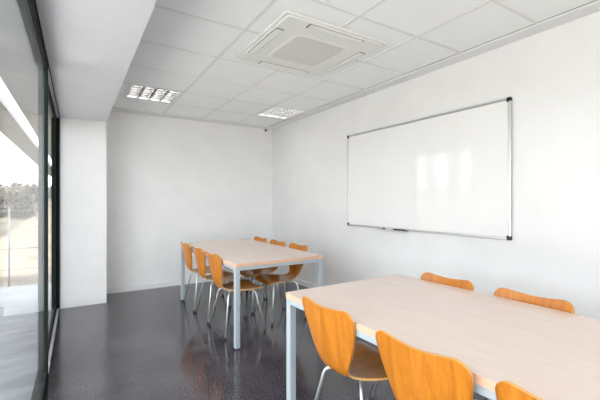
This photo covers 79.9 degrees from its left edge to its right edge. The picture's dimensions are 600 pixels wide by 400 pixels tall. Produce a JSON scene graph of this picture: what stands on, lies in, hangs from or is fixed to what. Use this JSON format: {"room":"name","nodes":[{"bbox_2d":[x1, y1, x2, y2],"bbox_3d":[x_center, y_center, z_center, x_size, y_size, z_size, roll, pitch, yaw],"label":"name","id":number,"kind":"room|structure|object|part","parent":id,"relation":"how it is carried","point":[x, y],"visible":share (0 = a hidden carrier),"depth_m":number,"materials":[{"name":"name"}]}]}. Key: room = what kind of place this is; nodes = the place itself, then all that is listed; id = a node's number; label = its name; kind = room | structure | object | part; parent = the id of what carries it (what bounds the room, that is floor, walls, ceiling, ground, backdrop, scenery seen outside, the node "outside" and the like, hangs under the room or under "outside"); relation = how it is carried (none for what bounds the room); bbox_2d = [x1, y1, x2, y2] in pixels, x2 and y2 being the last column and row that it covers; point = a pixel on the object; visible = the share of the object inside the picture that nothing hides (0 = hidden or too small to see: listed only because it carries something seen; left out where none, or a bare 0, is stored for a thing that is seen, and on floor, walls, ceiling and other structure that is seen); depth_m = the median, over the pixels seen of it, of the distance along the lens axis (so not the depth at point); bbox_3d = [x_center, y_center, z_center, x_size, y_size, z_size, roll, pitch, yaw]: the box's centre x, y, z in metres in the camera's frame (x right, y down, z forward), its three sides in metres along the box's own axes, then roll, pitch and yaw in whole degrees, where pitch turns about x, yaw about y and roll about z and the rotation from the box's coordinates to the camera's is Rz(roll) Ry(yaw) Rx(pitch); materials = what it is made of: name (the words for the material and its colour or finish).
{"room":"classroom","nodes":[
{"label":"classroom","id":0,"kind":"room"},
{"bbox_2d":[36,0,156,121],"bbox_3d":[-0.652,-1.325,1.155,0.624,0.650,9.050,0,0,-32],"label":"soffit","id":1,"kind":"structure","parent":0,"point":[91,46],"depth_m":2.32,"materials":[{"name":"paint"}]},
{"bbox_2d":[107,95,271,287],"bbox_3d":[-1.659,-0.175,5.741,2.616,2.950,0.200,0,0,-32],"label":"wall","id":2,"kind":"structure","parent":0,"point":[171,181],"depth_m":5.46,"materials":[{"name":"paint"}]},
{"bbox_2d":[107,273,271,293],"bbox_3d":[-1.608,1.262,5.649,2.606,0.075,0.010,0,0,-32],"label":"baseboard","id":3,"kind":"structure","parent":2,"relation":"attached to","point":[192,281],"depth_m":5.29,"materials":[{"name":"white"}]},
{"bbox_2d":[111,107,269,128],"bbox_3d":[-1.617,-1.270,5.537,2.472,0.034,0.191,0,0,-32],"label":"trim","id":4,"kind":"structure","parent":2,"relation":"attached to","point":[116,109],"depth_m":5.41,"materials":[{"name":"white"}]},
{"bbox_2d":[45,276,487,399],"bbox_3d":[0.575,1.375,1.801,3.390,0.150,9.250,0,0,-32],"label":"floor","id":5,"kind":"structure","parent":0,"point":[146,344],"depth_m":3.02,"materials":[{"name":"tile"}]},
{"bbox_2d":[17,0,59,399],"bbox_3d":[-0.702,0.150,0.721,0.079,2.300,8.365,0,0,-32],"label":"window frame","id":6,"kind":"structure","parent":5,"relation":"on","point":[22,5],"depth_m":4.22,"materials":[{"name":"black metal"}]},
{"bbox_2d":[26,0,47,399],"bbox_3d":[-1.170,0.150,1.516,0.027,2.276,2.570,0,0,-32],"label":"window","id":7,"kind":"structure","parent":6,"relation":"attached to","point":[30,3],"depth_m":2.55,"materials":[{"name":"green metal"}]},
{"bbox_3d":[-1.170,-0.959,1.516,0.023,0.058,2.450,0,0,-32],"label":"rail","id":8,"kind":"part","parent":7,"relation":"part of","materials":[{"name":"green metal"}]},
{"bbox_3d":[-1.170,1.259,1.516,0.023,0.058,2.450,0,0,-32],"label":"rail","id":9,"kind":"part","parent":7,"relation":"part of","materials":[{"name":"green metal"}]},
{"bbox_2d":[38,61,55,381],"bbox_3d":[-2.372,0.150,3.391,0.027,2.276,2.005,0,0,-32],"label":"window","id":10,"kind":"structure","parent":6,"relation":"attached to","point":[40,67],"depth_m":2.54,"materials":[{"name":"clear glass"}]},
{"bbox_3d":[-2.372,1.259,3.391,0.023,0.058,1.885,0,0,-32],"label":"rail","id":11,"kind":"part","parent":10,"relation":"part of","materials":[{"name":"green metal"}]},
{"bbox_3d":[-2.372,-0.959,3.391,0.023,0.058,1.885,0,0,-32],"label":"rail","id":12,"kind":"part","parent":10,"relation":"part of","materials":[{"name":"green metal"}]},
{"bbox_2d":[48,68,58,373],"bbox_3d":[-2.365,0.150,3.434,0.024,2.279,1.940,0,0,-32],"label":"trim","id":13,"kind":"structure","parent":6,"relation":"attached to","point":[49,77],"depth_m":3.29,"materials":[{"name":"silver metal"}]},
{"bbox_2d":[60,117,106,308],"bbox_3d":[-2.885,0.150,4.692,0.574,2.300,0.685,0,0,-32],"label":"wall pier","id":14,"kind":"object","parent":5,"relation":"on","point":[83,143],"visible":0.71,"depth_m":4.41,"materials":[{"name":"paint"}]},
{"bbox_2d":[181,241,226,311],"bbox_3d":[-1.197,0.904,4.450,0.506,0.802,0.468,0,0,-32],"label":"chair","id":15,"kind":"object","parent":5,"relation":"on","point":[186,248],"visible":0.62,"depth_m":4.29,"materials":[{"name":"orange wood"}]},
{"bbox_3d":[-1.352,1.090,4.504,0.262,0.401,0.022,0,0,17],"label":"leg","id":16,"kind":"part","parent":15,"relation":"part of","materials":[{"name":"white metal"}]},
{"bbox_3d":[-1.217,1.090,4.288,0.022,0.401,0.262,0,0,9],"label":"leg","id":17,"kind":"part","parent":15,"relation":"part of","materials":[{"name":"white metal"}]},
{"bbox_2d":[192,245,244,323],"bbox_3d":[-0.931,0.904,4.045,0.506,0.802,0.468,0,0,-32],"label":"chair","id":18,"kind":"object","parent":5,"relation":"on","point":[199,254],"visible":0.8,"depth_m":3.91,"materials":[{"name":"orange wood"}]},
{"bbox_3d":[-1.085,1.090,4.098,0.262,0.401,0.022,0,0,17],"label":"leg","id":19,"kind":"part","parent":18,"relation":"part of","materials":[{"name":"white metal"}]},
{"bbox_3d":[-0.950,1.090,3.882,0.022,0.401,0.262,0,0,9],"label":"leg","id":20,"kind":"part","parent":18,"relation":"part of","materials":[{"name":"white metal"}]},
{"bbox_3d":[-0.724,1.090,4.020,0.243,0.401,0.021,0,0,23],"label":"leg","id":21,"kind":"part","parent":18,"relation":"part of","materials":[{"name":"white metal"}]},
{"bbox_2d":[206,250,265,339],"bbox_3d":[-0.659,0.904,3.613,0.506,0.802,0.468,0,0,-32],"label":"chair","id":22,"kind":"object","parent":5,"relation":"on","point":[214,260],"visible":0.91,"depth_m":3.52,"materials":[{"name":"orange wood"}]},
{"bbox_3d":[-0.814,1.090,3.667,0.262,0.401,0.022,0,0,17],"label":"leg","id":23,"kind":"part","parent":22,"relation":"part of","materials":[{"name":"white metal"}]},
{"bbox_3d":[-0.679,1.090,3.450,0.022,0.401,0.262,0,0,9],"label":"leg","id":24,"kind":"part","parent":22,"relation":"part of","materials":[{"name":"white metal"}]},
{"bbox_3d":[-0.590,1.090,3.809,0.021,0.401,0.243,0,0,3],"label":"leg","id":25,"kind":"part","parent":22,"relation":"part of","materials":[{"name":"white metal"}]},
{"bbox_3d":[-0.452,1.090,3.588,0.243,0.401,0.021,0,0,23],"label":"leg","id":26,"kind":"part","parent":22,"relation":"part of","materials":[{"name":"white metal"}]},
{"bbox_2d":[222,236,266,299],"bbox_3d":[-0.736,0.904,4.802,0.506,0.802,0.468,0,0,-32],"label":"chair","id":27,"kind":"object","parent":5,"relation":"on","point":[256,238],"visible":0.28,"depth_m":4.86,"materials":[{"name":"orange wood"}]},
{"bbox_2d":[180,239,322,349],"bbox_3d":[-0.661,0.925,4.130,0.950,0.750,1.860,0,0,-33],"label":"meeting table","id":28,"kind":"object","parent":5,"relation":"on","point":[238,255],"visible":0.78,"depth_m":3.59,"materials":[{"name":"brown wood"}]},
{"bbox_3d":[-1.523,0.934,4.649,0.044,0.708,0.044,0,0,-33],"label":"leg","id":29,"kind":"part","parent":28,"relation":"part of","materials":[{"name":"grey metal"}]},
{"bbox_3d":[-1.037,0.597,3.889,0.040,0.034,1.760,0,0,-33],"label":"apron rail","id":30,"kind":"part","parent":28,"relation":"part of","materials":[{"name":"grey metal"}]},
{"bbox_3d":[-0.551,0.934,3.130,0.044,0.708,0.044,0,0,-33],"label":"leg","id":31,"kind":"part","parent":28,"relation":"part of","materials":[{"name":"grey metal"}]},
{"bbox_3d":[-0.175,0.597,3.370,0.850,0.034,0.040,0,0,-33],"label":"apron rail","id":32,"kind":"part","parent":28,"relation":"part of","materials":[{"name":"grey metal"}]},
{"bbox_3d":[0.202,0.934,3.611,0.044,0.708,0.044,0,0,-33],"label":"leg","id":33,"kind":"part","parent":28,"relation":"part of","materials":[{"name":"grey metal"}]},
{"bbox_2d":[240,239,285,313],"bbox_3d":[-0.473,0.904,4.400,0.506,0.802,0.468,0,0,-32],"label":"chair","id":34,"kind":"object","parent":5,"relation":"on","point":[262,271],"visible":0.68,"depth_m":4.36,"materials":[{"name":"orange wood"}]},
{"bbox_3d":[-0.542,1.090,4.203,0.021,0.401,0.243,0,0,3],"label":"leg","id":35,"kind":"part","parent":34,"relation":"part of","materials":[{"name":"white metal"}]},
{"bbox_3d":[-0.322,1.090,4.344,0.180,0.401,0.206,0,0,-32],"label":"leg","id":36,"kind":"part","parent":34,"relation":"part of","materials":[{"name":"white metal"}]},
{"bbox_2d":[253,243,307,325],"bbox_3d":[-0.211,0.904,4.016,0.506,0.802,0.468,0,0,-32],"label":"chair","id":37,"kind":"object","parent":5,"relation":"on","point":[294,270],"visible":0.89,"depth_m":4.04,"materials":[{"name":"orange wood"}]},
{"bbox_3d":[-0.417,1.090,4.041,0.243,0.401,0.021,0,0,23],"label":"leg","id":38,"kind":"part","parent":37,"relation":"part of","materials":[{"name":"white metal"}]},
{"bbox_3d":[-0.280,1.090,3.819,0.021,0.401,0.243,0,0,3],"label":"leg","id":39,"kind":"part","parent":37,"relation":"part of","materials":[{"name":"white metal"}]},
{"bbox_3d":[-0.191,1.090,4.178,0.022,0.401,0.262,0,0,9],"label":"leg","id":40,"kind":"part","parent":37,"relation":"part of","materials":[{"name":"white metal"}]},
{"bbox_2d":[302,296,387,399],"bbox_3d":[0.311,0.904,1.889,0.506,0.802,0.469,0,0,-34],"label":"chair","id":41,"kind":"object","parent":5,"relation":"on","point":[333,332],"visible":0.8,"depth_m":1.76,"materials":[{"name":"brown wood"}]},
{"bbox_3d":[0.154,1.090,1.937,0.262,0.401,0.022,0,0,15],"label":"leg","id":42,"kind":"part","parent":41,"relation":"part of","materials":[{"name":"white metal"}]},
{"bbox_3d":[0.298,1.090,1.726,0.022,0.401,0.262,0,0,6],"label":"leg","id":43,"kind":"part","parent":41,"relation":"part of","materials":[{"name":"white metal"}]},
{"bbox_2d":[370,272,473,399],"bbox_3d":[0.778,0.904,2.258,0.506,0.802,0.468,0,0,-32],"label":"chair","id":44,"kind":"object","parent":5,"relation":"on","point":[464,284],"visible":0.16,"depth_m":2.35,"materials":[{"name":"orange wood"}]},
{"bbox_3d":[0.572,1.090,2.283,0.243,0.401,0.021,0,0,23],"label":"leg","id":45,"kind":"part","parent":44,"relation":"part of","materials":[{"name":"white metal"}]},
{"bbox_2d":[376,330,474,399],"bbox_3d":[0.602,0.904,1.398,0.506,0.802,0.468,0,0,-35],"label":"chair","id":46,"kind":"object","parent":5,"relation":"on","point":[412,373],"visible":1,"depth_m":1.24,"materials":[{"name":"orange wood"}]},
{"bbox_2d":[286,274,599,399],"bbox_3d":[0.830,0.925,1.616,0.982,0.750,1.885,0,0,-33],"label":"meeting table","id":47,"kind":"object","parent":5,"relation":"on","point":[551,354],"visible":0.81,"depth_m":1.57,"materials":[{"name":"brown wood"}]},
{"bbox_3d":[-0.053,0.934,2.137,0.044,0.708,0.044,0,0,-33],"label":"leg","id":48,"kind":"part","parent":47,"relation":"part of","materials":[{"name":"grey metal"}]},
{"bbox_3d":[0.440,0.597,1.366,0.040,0.034,1.785,0,0,-33],"label":"apron rail","id":49,"kind":"part","parent":47,"relation":"part of","materials":[{"name":"grey metal"}]},
{"bbox_2d":[495,380,542,399],"bbox_3d":[0.864,0.904,0.997,0.506,0.802,0.469,0,0,-34],"label":"chair","id":50,"kind":"object","parent":5,"relation":"on","point":[504,389],"visible":1,"depth_m":0.99,"materials":[{"name":"orange wood"}]},
{"bbox_2d":[488,288,574,399],"bbox_3d":[1.056,0.904,1.812,0.506,0.802,0.468,0,0,-32],"label":"chair","id":51,"kind":"object","parent":5,"relation":"on","point":[562,305],"visible":0.18,"depth_m":1.92,"materials":[{"name":"orange wood"}]},
{"bbox_2d":[113,0,593,125],"bbox_3d":[0.643,-1.273,1.904,2.466,0.018,8.358,0,0,-32],"label":"ceiling","id":52,"kind":"structure","parent":0,"point":[188,47],"depth_m":2.87,"materials":[{"name":"tile"}]},
{"bbox_2d":[123,84,181,103],"bbox_3d":[-1.759,-1.310,4.276,0.581,0.092,0.593,0,0,-32],"label":"ceiling light","id":53,"kind":"object","parent":52,"relation":"attached to","point":[134,91],"visible":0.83,"depth_m":4.29,"materials":[{"name":"white metal"}]},
{"bbox_2d":[257,106,306,119],"bbox_3d":[-0.282,-1.310,5.196,0.551,0.092,0.593,0,0,-32],"label":"ceiling light","id":54,"kind":"object","parent":52,"relation":"attached to","point":[275,112],"visible":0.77,"depth_m":5.21,"materials":[{"name":"white plastic"}]},
{"bbox_2d":[235,10,385,76],"bbox_3d":[0.061,-1.246,3.001,0.924,0.033,0.924,0,0,-32],"label":"air conditioner","id":55,"kind":"object","parent":52,"relation":"attached to","point":[294,41],"visible":1,"depth_m":2.87,"materials":[{"name":"white plastic"}]},
{"bbox_2d":[248,28,283,53],"bbox_3d":[-0.274,-1.234,2.792,0.064,0.008,0.504,0,0,-32],"label":"outlet","id":56,"kind":"object","parent":55,"relation":"attached to","point":[272,34],"depth_m":2.77,"materials":[{"name":"white plastic"}]},
{"bbox_2d":[258,61,307,73],"bbox_3d":[-0.148,-1.234,3.335,0.504,0.008,0.064,0,0,-32],"label":"outlet","id":57,"kind":"object","parent":55,"relation":"attached to","point":[267,63],"depth_m":3.31,"materials":[{"name":"white plastic"}]},
{"bbox_2d":[272,37,342,65],"bbox_3d":[0.061,-1.236,3.001,0.454,0.001,0.448,0,0,-32],"label":"grille","id":58,"kind":"object","parent":55,"relation":"attached to","point":[304,51],"depth_m":2.99,"materials":[{"name":"grey"}]},
{"bbox_2d":[305,24,363,43],"bbox_3d":[0.269,-1.237,2.666,0.504,0.001,0.064,0,0,-32],"label":"outlet","id":59,"kind":"object","parent":55,"relation":"attached to","point":[322,29],"depth_m":2.65,"materials":[{"name":"white plastic"}]},
{"bbox_2d":[325,52,365,71],"bbox_3d":[0.395,-1.234,3.209,0.064,0.008,0.504,0,0,-32],"label":"outlet","id":60,"kind":"object","parent":55,"relation":"attached to","point":[356,55],"depth_m":3.18,"materials":[{"name":"white plastic"}]},
{"bbox_2d":[272,11,599,318],"bbox_3d":[1.928,-0.175,2.644,0.200,2.950,9.250,0,0,-32],"label":"wall","id":61,"kind":"structure","parent":0,"point":[551,77],"depth_m":2.92,"materials":[{"name":"paint"}]},
{"bbox_2d":[272,271,316,287],"bbox_3d":[1.839,1.262,2.589,0.010,0.075,8.850,0,0,-32],"label":"baseboard","id":62,"kind":"structure","parent":61,"relation":"attached to","point":[301,282],"depth_m":5.48,"materials":[{"name":"white"}]},
{"bbox_2d":[347,97,511,239],"bbox_3d":[1.120,-0.249,3.680,0.076,1.147,2.024,0,0,-32],"label":"whiteboard","id":63,"kind":"object","parent":61,"relation":"attached to","point":[450,173],"visible":1,"depth_m":3.41,"materials":[{"name":"white plastic"}]},
{"bbox_2d":[266,0,599,129],"bbox_3d":[1.704,-1.270,2.679,0.144,0.034,8.553,0,0,-32],"label":"trim","id":64,"kind":"structure","parent":61,"relation":"attached to","point":[593,7],"depth_m":3.05,"materials":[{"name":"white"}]},
{"label":"outside","id":65,"kind":"structure","parent":0,"visible":0},
{"bbox_2d":[0,186,51,287],"bbox_3d":[-23.063,-0.757,-5.530,75.000,4.480,75.000,0,0,-32],"label":"ground","id":66,"kind":"structure","parent":65,"point":[23,238],"depth_m":8.69,"materials":[{"name":"beige soil"}]},
{"bbox_2d":[0,182,37,205],"bbox_3d":[-15.068,-0.277,18.406,3.246,1.720,3.476,0,0,-32],"label":"dry bush","id":67,"kind":"object","parent":66,"relation":"on","point":[17,196],"visible":0.88,"depth_m":18.35,"materials":[{"name":"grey plant"}]},
{"bbox_2d":[0,201,37,218],"bbox_3d":[-11.495,0.460,14.394,1.764,0.904,1.924,0,0,41],"label":"dry bush","id":68,"kind":"object","parent":66,"relation":"on","point":[15,210],"visible":0.78,"depth_m":14.35,"materials":[{"name":"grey plant"}]},
{"bbox_2d":[0,208,51,286],"bbox_3d":[-5.817,0.735,4.623,7.614,1.250,0.028,0,0,-32],"label":"wire fence","id":69,"kind":"object","parent":66,"relation":"on","point":[9,248],"visible":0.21,"depth_m":5.47,"materials":[{"name":"grey metal"}]},
{"bbox_3d":[-4.448,0.735,5.476,0.026,1.250,0.026,0,0,-9],"label":"post","id":70,"kind":"part","parent":69,"relation":"part of","materials":[{"name":"grey metal"}]},
{"bbox_2d":[4,179,51,196],"bbox_3d":[-16.314,-0.662,21.872,2.264,1.320,2.898,0,0,42],"label":"dry bush","id":71,"kind":"object","parent":66,"relation":"on","point":[32,188],"visible":0.27,"depth_m":21.62,"materials":[{"name":"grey plant"}]},
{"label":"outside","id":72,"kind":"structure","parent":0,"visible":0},
{"bbox_2d":[0,283,51,399],"bbox_3d":[-0.722,1.380,-1.069,1.844,0.140,14.950,0,0,-32],"label":"terrace","id":73,"kind":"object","parent":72,"point":[18,304],"depth_m":3.37,"materials":[{"name":"grey concrete"}]},
{"bbox_3d":[-3.429,-0.220,2.800,0.260,3.060,0.780,0,0,-32],"label":"pillar","id":74,"kind":"structure","parent":73,"relation":"on","visible":0},
{"bbox_2d":[0,95,51,176],"bbox_3d":[-10.177,-1.800,13.689,0.525,0.100,30.000,0,0,-32],"label":"beam","id":75,"kind":"structure","parent":74,"relation":"on","point":[11,127],"depth_m":9.35,"materials":[{"name":"concrete"}]},
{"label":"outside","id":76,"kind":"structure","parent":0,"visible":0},
{"bbox_2d":[0,0,51,159],"bbox_3d":[-9.496,-1.800,14.113,0.658,0.100,30.000,0,0,-32],"label":"canopy slab","id":77,"kind":"object","parent":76,"point":[18,69],"visible":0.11,"depth_m":4.67,"materials":[{"name":"concrete"}]}
]}

